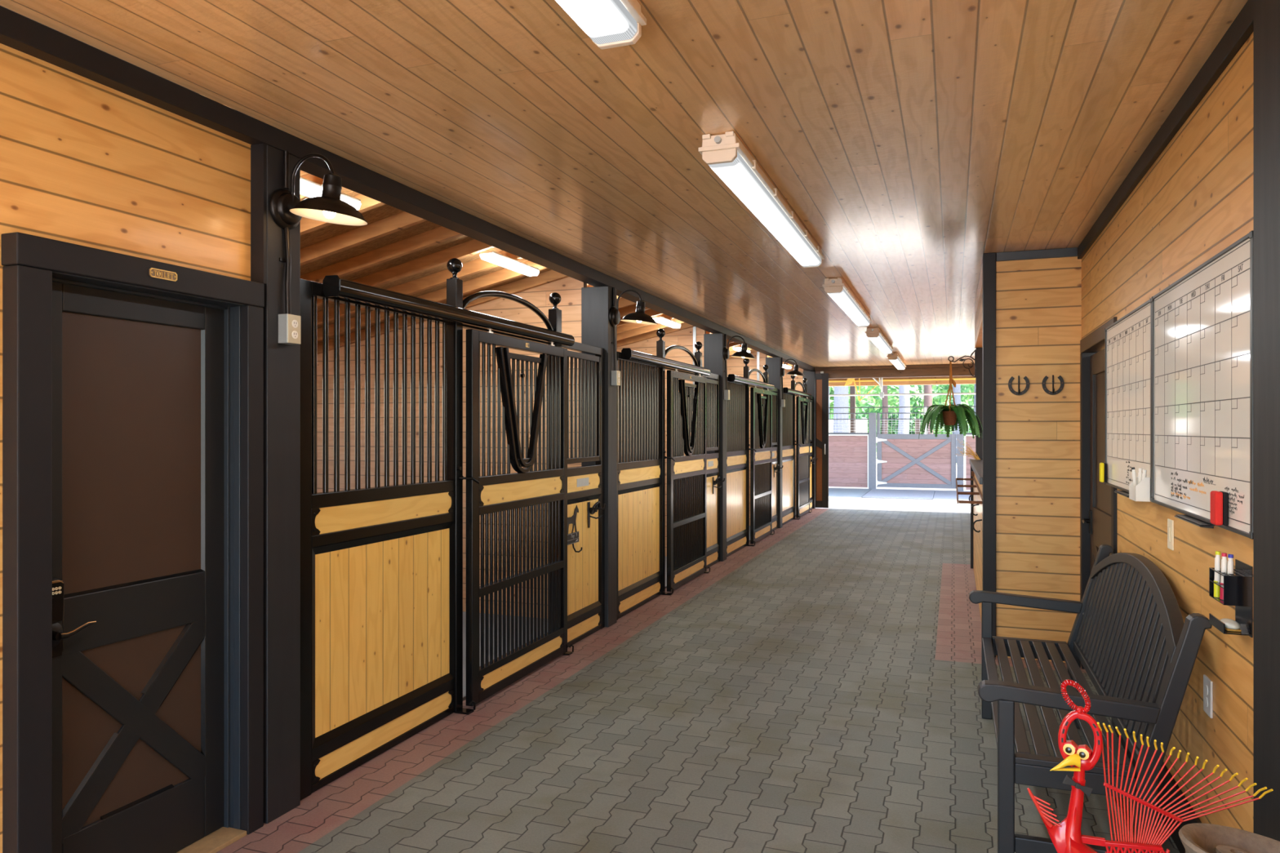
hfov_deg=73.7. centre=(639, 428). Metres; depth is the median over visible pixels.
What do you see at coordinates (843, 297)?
diffuser
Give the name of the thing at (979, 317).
wall
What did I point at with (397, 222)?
rafter
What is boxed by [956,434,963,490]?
gate post
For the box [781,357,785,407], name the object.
outlet box
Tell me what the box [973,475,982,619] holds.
wall
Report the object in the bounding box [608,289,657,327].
lamp
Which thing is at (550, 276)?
rafter
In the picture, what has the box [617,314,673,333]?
rafter
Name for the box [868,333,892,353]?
diffuser
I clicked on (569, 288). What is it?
wall
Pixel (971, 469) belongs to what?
trim
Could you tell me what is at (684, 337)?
wall
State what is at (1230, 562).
marker
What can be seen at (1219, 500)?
eraser
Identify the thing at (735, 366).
wall
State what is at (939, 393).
pipe rail
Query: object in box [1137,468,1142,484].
marker
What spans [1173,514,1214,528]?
tray
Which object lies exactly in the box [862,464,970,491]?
ground
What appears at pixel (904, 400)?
tree
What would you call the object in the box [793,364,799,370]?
socket
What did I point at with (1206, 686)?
socket
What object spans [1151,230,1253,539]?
whiteboard
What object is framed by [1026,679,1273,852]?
bird sculpture
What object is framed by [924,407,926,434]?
pole
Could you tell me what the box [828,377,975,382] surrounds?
rail
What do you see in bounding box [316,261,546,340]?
rafter
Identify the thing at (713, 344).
pillar
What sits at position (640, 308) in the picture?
socket
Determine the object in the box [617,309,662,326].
rafter
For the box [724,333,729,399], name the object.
outlet box
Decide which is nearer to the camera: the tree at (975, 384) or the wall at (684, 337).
the wall at (684, 337)
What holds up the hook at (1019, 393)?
attached to the wall partition at (1038, 301)
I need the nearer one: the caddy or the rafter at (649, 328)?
the caddy
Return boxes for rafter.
[300,173,323,198]
[300,194,385,235]
[300,211,426,266]
[300,226,462,283]
[316,239,493,306]
[316,250,522,324]
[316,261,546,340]
[316,270,568,354]
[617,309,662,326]
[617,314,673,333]
[617,318,684,341]
[617,322,693,346]
[618,297,636,308]
[618,303,650,317]
[726,342,739,348]
[728,344,742,351]
[728,349,757,359]
[729,347,751,355]
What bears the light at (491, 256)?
attached to the rafter at (478, 265)
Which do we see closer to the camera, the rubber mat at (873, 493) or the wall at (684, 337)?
the wall at (684, 337)
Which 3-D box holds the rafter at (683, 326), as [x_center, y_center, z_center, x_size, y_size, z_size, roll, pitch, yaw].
[-0.850,-0.949,11.040,3.580,0.878,0.040,0,0,20]
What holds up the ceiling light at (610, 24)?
attached to the ceiling at (913, 141)
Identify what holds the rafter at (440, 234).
attached to the ceiling at (379, 213)
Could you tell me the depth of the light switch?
3.41 m
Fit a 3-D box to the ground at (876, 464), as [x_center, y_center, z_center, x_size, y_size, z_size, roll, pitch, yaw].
[-4.039,1.685,35.886,27.700,0.130,17.400,0,0,20]
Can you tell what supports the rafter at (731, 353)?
attached to the ceiling at (379, 213)
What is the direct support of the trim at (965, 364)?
attached to the ceiling at (913, 141)
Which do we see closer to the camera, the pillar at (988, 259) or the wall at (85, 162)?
the wall at (85, 162)
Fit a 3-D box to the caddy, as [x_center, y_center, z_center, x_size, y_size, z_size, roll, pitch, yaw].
[1.787,0.508,2.584,0.072,0.208,0.153,0,0,20]
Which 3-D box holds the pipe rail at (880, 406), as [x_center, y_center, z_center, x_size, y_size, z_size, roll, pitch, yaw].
[6.891,-0.580,23.142,13.000,0.027,0.028,0,0,20]
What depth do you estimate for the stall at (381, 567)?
4.68 m
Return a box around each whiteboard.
[1104,298,1151,501]
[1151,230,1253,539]
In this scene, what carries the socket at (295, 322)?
attached to the outlet box at (289, 325)
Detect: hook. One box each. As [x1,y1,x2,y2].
[567,505,582,552]
[970,503,979,515]
[972,519,982,532]
[1008,375,1029,395]
[1041,374,1064,395]
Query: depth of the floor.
4.46 m
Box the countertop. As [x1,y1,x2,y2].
[969,458,982,484]
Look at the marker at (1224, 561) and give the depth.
2.58 m
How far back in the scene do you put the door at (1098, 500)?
5.56 m
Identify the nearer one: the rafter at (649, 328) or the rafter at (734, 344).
the rafter at (649, 328)
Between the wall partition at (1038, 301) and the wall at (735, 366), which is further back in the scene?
the wall at (735, 366)
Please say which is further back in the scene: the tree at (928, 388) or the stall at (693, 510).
the tree at (928, 388)
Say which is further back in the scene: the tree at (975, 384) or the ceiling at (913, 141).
the tree at (975, 384)
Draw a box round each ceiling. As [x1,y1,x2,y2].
[0,0,1248,367]
[200,93,591,343]
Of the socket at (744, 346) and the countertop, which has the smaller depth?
the countertop
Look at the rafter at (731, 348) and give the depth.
13.21 m
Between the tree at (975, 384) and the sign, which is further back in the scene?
the tree at (975, 384)
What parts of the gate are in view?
pipe rail, pipe rail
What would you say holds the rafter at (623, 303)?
attached to the ceiling at (379, 213)
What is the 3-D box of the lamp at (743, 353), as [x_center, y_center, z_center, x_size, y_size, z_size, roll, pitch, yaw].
[1.215,-0.982,10.369,0.379,0.300,0.302,0,0,20]
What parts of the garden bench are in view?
leg, leg, armrest, seat rail, armrest, seat rail, leg, rail, arched rail, leg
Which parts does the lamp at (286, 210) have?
plate, lamp shade, bulb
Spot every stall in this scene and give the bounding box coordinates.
[300,257,606,800]
[617,328,724,619]
[726,358,783,557]
[782,375,817,525]
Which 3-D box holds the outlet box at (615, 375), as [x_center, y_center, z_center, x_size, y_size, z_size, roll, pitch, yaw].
[-0.197,-0.754,6.988,0.058,0.803,0.074,0,0,20]
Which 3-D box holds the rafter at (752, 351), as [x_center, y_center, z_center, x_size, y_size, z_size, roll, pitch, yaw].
[0.408,-0.949,14.470,3.580,0.878,0.040,0,0,20]
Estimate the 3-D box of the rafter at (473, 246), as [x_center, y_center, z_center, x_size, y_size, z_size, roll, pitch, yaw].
[-2.528,-0.949,6.466,3.580,0.878,0.040,0,0,20]
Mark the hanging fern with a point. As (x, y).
(950, 415)
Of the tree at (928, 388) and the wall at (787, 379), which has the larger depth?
the tree at (928, 388)
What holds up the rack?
attached to the wall at (977, 509)
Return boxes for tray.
[1114,490,1128,497]
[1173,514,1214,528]
[1208,613,1251,635]
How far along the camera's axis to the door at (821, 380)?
17.15 m
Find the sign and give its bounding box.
[149,267,177,281]
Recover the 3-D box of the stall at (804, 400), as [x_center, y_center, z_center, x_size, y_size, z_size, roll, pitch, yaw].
[2.934,0.321,15.587,0.201,2.579,3.454,0,0,20]
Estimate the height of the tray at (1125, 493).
0.013 m
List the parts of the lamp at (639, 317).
plate, lamp shade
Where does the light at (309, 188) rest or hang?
attached to the rafter at (310, 177)
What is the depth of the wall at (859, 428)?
40.89 m
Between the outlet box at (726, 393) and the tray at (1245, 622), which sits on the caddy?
the tray at (1245, 622)
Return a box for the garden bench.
[968,543,1212,852]
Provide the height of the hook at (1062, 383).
0.137 m
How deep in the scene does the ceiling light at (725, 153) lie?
4.14 m
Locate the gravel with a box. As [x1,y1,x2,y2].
[828,488,871,501]
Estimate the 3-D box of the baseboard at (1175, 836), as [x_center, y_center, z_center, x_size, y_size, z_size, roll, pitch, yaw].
[2.102,1.500,3.362,0.018,0.220,2.560,0,0,20]
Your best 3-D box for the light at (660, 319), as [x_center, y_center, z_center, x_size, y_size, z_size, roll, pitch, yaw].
[0.309,-1.212,9.729,0.105,0.055,0.720,0,0,20]
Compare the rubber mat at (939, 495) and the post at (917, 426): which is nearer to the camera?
the rubber mat at (939, 495)
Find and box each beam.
[0,5,815,371]
[815,366,974,378]
[828,376,975,386]
[995,247,1077,261]
[1077,0,1253,259]
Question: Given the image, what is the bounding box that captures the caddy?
[1208,559,1253,637]
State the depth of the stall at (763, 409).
11.76 m
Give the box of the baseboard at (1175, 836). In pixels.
[1113,722,1201,852]
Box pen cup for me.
[1128,476,1150,502]
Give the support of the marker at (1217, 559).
in the caddy
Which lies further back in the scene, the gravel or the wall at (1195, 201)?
the gravel
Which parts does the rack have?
rail, wall plate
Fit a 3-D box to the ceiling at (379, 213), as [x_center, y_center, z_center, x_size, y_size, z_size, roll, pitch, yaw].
[-0.943,-0.988,11.077,3.800,0.864,14.750,0,0,20]
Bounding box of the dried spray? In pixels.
[955,440,980,459]
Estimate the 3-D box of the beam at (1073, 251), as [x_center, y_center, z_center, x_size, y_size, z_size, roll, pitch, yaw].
[2.753,-1.210,5.931,0.513,0.060,0.022,0,0,20]
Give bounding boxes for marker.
[1131,466,1137,486]
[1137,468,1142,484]
[1141,469,1146,480]
[1213,551,1221,597]
[1220,552,1227,599]
[1226,554,1233,573]
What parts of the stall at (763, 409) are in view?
plank panel, panel frame, finial post, track rail, sliding door, finial post, plank panel, feed door, panel frame, bridle bracket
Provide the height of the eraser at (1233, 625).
0.026 m
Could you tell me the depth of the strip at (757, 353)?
13.95 m
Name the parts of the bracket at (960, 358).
arm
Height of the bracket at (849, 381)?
0.815 m
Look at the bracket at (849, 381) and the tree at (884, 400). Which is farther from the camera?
the tree at (884, 400)
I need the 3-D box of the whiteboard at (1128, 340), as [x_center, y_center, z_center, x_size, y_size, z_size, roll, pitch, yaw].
[2.341,-0.114,4.119,0.057,0.867,1.163,0,0,20]
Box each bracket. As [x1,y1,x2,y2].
[844,377,876,401]
[872,377,884,397]
[947,349,975,377]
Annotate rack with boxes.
[955,471,982,504]
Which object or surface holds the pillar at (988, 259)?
on the floor
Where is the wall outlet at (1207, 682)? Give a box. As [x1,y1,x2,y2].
[1203,674,1213,718]
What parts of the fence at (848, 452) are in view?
rail, pipe rail, pipe rail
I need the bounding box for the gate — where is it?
[875,412,955,488]
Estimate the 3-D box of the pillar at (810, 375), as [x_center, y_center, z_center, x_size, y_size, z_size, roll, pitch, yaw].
[3.430,0.227,17.308,0.240,2.767,0.100,0,0,20]
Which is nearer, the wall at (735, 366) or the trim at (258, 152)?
the trim at (258, 152)
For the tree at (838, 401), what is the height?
11.118 m
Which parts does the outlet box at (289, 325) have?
plate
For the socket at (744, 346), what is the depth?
10.32 m
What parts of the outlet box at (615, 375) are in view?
plate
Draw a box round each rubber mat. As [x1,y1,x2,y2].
[862,488,934,499]
[933,490,970,501]
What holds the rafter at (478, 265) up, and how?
attached to the ceiling at (379, 213)
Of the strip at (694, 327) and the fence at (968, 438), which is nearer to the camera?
the strip at (694, 327)
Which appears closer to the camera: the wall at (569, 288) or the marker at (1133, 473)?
the marker at (1133, 473)
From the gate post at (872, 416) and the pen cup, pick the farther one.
the gate post at (872, 416)
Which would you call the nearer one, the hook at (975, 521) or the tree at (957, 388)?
the hook at (975, 521)
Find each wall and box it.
[0,43,251,852]
[316,276,586,618]
[617,326,706,555]
[726,351,766,525]
[782,365,803,506]
[828,419,867,432]
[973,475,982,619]
[974,261,996,348]
[1081,32,1253,832]
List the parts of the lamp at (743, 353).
plate, lamp shade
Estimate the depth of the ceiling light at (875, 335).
11.01 m
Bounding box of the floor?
[216,508,1179,852]
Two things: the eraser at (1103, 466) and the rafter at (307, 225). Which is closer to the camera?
the eraser at (1103, 466)
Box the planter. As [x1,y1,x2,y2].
[1178,822,1279,852]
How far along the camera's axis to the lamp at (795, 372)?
13.76 m
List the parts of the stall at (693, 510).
plank panel, panel frame, finial post, track rail, sliding door, finial post, name plate, plank panel, panel frame, feed door, bridle bracket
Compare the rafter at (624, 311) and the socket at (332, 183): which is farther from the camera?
the rafter at (624, 311)
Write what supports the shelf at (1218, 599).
attached to the caddy
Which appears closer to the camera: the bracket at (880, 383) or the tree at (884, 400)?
the bracket at (880, 383)
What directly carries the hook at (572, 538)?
attached to the stall at (381, 567)
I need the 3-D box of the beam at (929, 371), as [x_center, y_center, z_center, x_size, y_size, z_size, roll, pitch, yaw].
[5.075,-1.300,16.768,3.220,0.580,0.120,0,0,20]
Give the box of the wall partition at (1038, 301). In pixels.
[995,256,1081,662]
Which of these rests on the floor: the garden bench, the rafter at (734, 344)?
the garden bench
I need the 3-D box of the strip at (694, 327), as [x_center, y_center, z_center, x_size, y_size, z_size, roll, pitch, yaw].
[0.672,-0.880,10.514,0.040,0.780,0.011,0,0,20]
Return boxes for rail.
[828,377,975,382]
[828,392,975,396]
[828,406,975,408]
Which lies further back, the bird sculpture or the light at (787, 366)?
the light at (787, 366)
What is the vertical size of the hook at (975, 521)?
0.107 m
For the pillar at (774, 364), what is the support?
on the floor
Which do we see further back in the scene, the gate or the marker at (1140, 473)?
the gate
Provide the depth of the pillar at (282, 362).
3.54 m
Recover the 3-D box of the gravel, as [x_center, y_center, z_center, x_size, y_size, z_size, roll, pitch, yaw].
[2.196,1.605,21.989,6.980,0.015,4.000,0,0,20]
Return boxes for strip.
[693,326,696,388]
[756,351,759,381]
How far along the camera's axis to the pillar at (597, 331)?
6.96 m
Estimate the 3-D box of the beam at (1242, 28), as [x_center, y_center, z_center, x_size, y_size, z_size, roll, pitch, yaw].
[2.342,-1.200,4.025,0.025,0.080,3.870,0,0,20]
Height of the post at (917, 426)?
1.930 m
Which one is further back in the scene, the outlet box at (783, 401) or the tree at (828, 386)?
the tree at (828, 386)
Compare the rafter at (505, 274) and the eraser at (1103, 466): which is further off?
the rafter at (505, 274)
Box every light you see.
[300,177,360,209]
[480,250,539,275]
[555,0,646,49]
[653,315,680,328]
[697,131,824,267]
[733,346,750,352]
[782,363,791,368]
[822,277,871,326]
[865,327,893,354]
[886,352,906,369]
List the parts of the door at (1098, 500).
lever handle, casing, casing, frame, panel, casing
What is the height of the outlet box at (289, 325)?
0.803 m
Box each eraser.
[1099,462,1106,482]
[1210,490,1228,525]
[1219,617,1241,631]
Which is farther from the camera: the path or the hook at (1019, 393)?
the path
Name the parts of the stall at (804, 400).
plank panel, panel frame, finial post, track rail, sliding door, finial post, plank panel, panel frame, feed door, bridle bracket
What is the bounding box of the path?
[815,497,970,513]
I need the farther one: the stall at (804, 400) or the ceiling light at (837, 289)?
the stall at (804, 400)
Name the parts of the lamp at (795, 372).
plate, lamp shade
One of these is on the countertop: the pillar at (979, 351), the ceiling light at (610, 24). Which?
the pillar at (979, 351)
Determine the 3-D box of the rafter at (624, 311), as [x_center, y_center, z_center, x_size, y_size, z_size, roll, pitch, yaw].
[-1.409,-0.949,9.515,3.580,0.878,0.040,0,0,20]
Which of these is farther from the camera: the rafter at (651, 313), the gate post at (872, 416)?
the gate post at (872, 416)
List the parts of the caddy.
plate, plate, plate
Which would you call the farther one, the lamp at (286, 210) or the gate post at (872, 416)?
the gate post at (872, 416)
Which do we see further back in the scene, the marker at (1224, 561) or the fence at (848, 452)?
the fence at (848, 452)
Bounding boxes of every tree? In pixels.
[828,386,830,418]
[833,386,848,432]
[881,385,888,434]
[897,385,910,434]
[924,384,933,434]
[952,384,960,462]
[973,383,975,414]
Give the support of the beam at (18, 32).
on the pillar at (282, 362)
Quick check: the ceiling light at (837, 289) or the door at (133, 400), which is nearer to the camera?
the door at (133, 400)
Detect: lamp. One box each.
[269,153,367,229]
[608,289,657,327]
[723,335,755,360]
[780,359,804,377]
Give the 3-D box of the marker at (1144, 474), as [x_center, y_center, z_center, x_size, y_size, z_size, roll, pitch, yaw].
[2.137,0.239,3.625,0.016,0.130,0.028,0,0,-25]
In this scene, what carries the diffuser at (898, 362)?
attached to the ceiling light at (894, 357)
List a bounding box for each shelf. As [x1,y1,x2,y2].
[1209,579,1223,588]
[1209,595,1223,604]
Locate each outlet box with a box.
[278,151,301,344]
[611,287,620,386]
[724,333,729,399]
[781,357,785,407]
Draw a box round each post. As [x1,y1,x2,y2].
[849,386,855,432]
[868,413,875,488]
[915,419,919,434]
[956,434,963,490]
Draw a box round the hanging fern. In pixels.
[918,361,982,439]
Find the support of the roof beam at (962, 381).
attached to the ceiling
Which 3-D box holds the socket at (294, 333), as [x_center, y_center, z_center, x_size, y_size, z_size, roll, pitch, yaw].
[-1.432,-0.390,3.543,0.003,0.033,0.033,0,0,20]
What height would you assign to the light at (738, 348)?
0.055 m
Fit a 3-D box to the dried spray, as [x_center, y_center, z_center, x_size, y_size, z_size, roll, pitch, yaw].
[3.737,0.236,9.734,0.270,0.232,0.139,0,0,20]
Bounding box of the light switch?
[1167,518,1173,551]
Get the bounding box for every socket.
[291,330,297,338]
[292,320,297,328]
[320,173,342,199]
[635,300,645,313]
[741,342,747,351]
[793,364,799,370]
[1204,684,1208,694]
[1204,697,1208,706]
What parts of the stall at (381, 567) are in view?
plank panel, panel frame, finial post, track rail, sliding door, finial post, plank panel, name plate, feed door, panel frame, plate, bridle bracket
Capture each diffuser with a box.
[827,288,870,326]
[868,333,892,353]
[889,357,905,369]
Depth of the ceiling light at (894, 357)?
14.38 m
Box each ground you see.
[828,464,876,488]
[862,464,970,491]
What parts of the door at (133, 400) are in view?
casing, lock trim, lever, panel, casing, frame, casing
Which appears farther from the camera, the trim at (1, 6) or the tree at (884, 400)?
the tree at (884, 400)
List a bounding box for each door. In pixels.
[0,231,264,852]
[814,371,828,507]
[1080,316,1117,727]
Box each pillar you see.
[262,145,300,823]
[581,285,617,627]
[703,333,726,561]
[765,356,782,528]
[802,371,815,508]
[975,347,982,459]
[982,252,995,657]
[1253,0,1279,841]
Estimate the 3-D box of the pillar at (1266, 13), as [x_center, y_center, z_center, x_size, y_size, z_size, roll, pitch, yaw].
[1.622,0.185,2.129,0.069,2.850,0.315,0,0,20]
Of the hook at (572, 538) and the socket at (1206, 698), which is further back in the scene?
the hook at (572, 538)
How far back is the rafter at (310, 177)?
4.41 m
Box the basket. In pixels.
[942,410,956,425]
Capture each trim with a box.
[0,5,198,93]
[250,142,266,284]
[814,363,974,370]
[970,466,973,568]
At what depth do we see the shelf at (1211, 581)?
2.61 m
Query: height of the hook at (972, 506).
0.107 m
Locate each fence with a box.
[828,413,868,487]
[964,412,975,489]
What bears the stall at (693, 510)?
on the floor
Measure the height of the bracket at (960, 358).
0.320 m

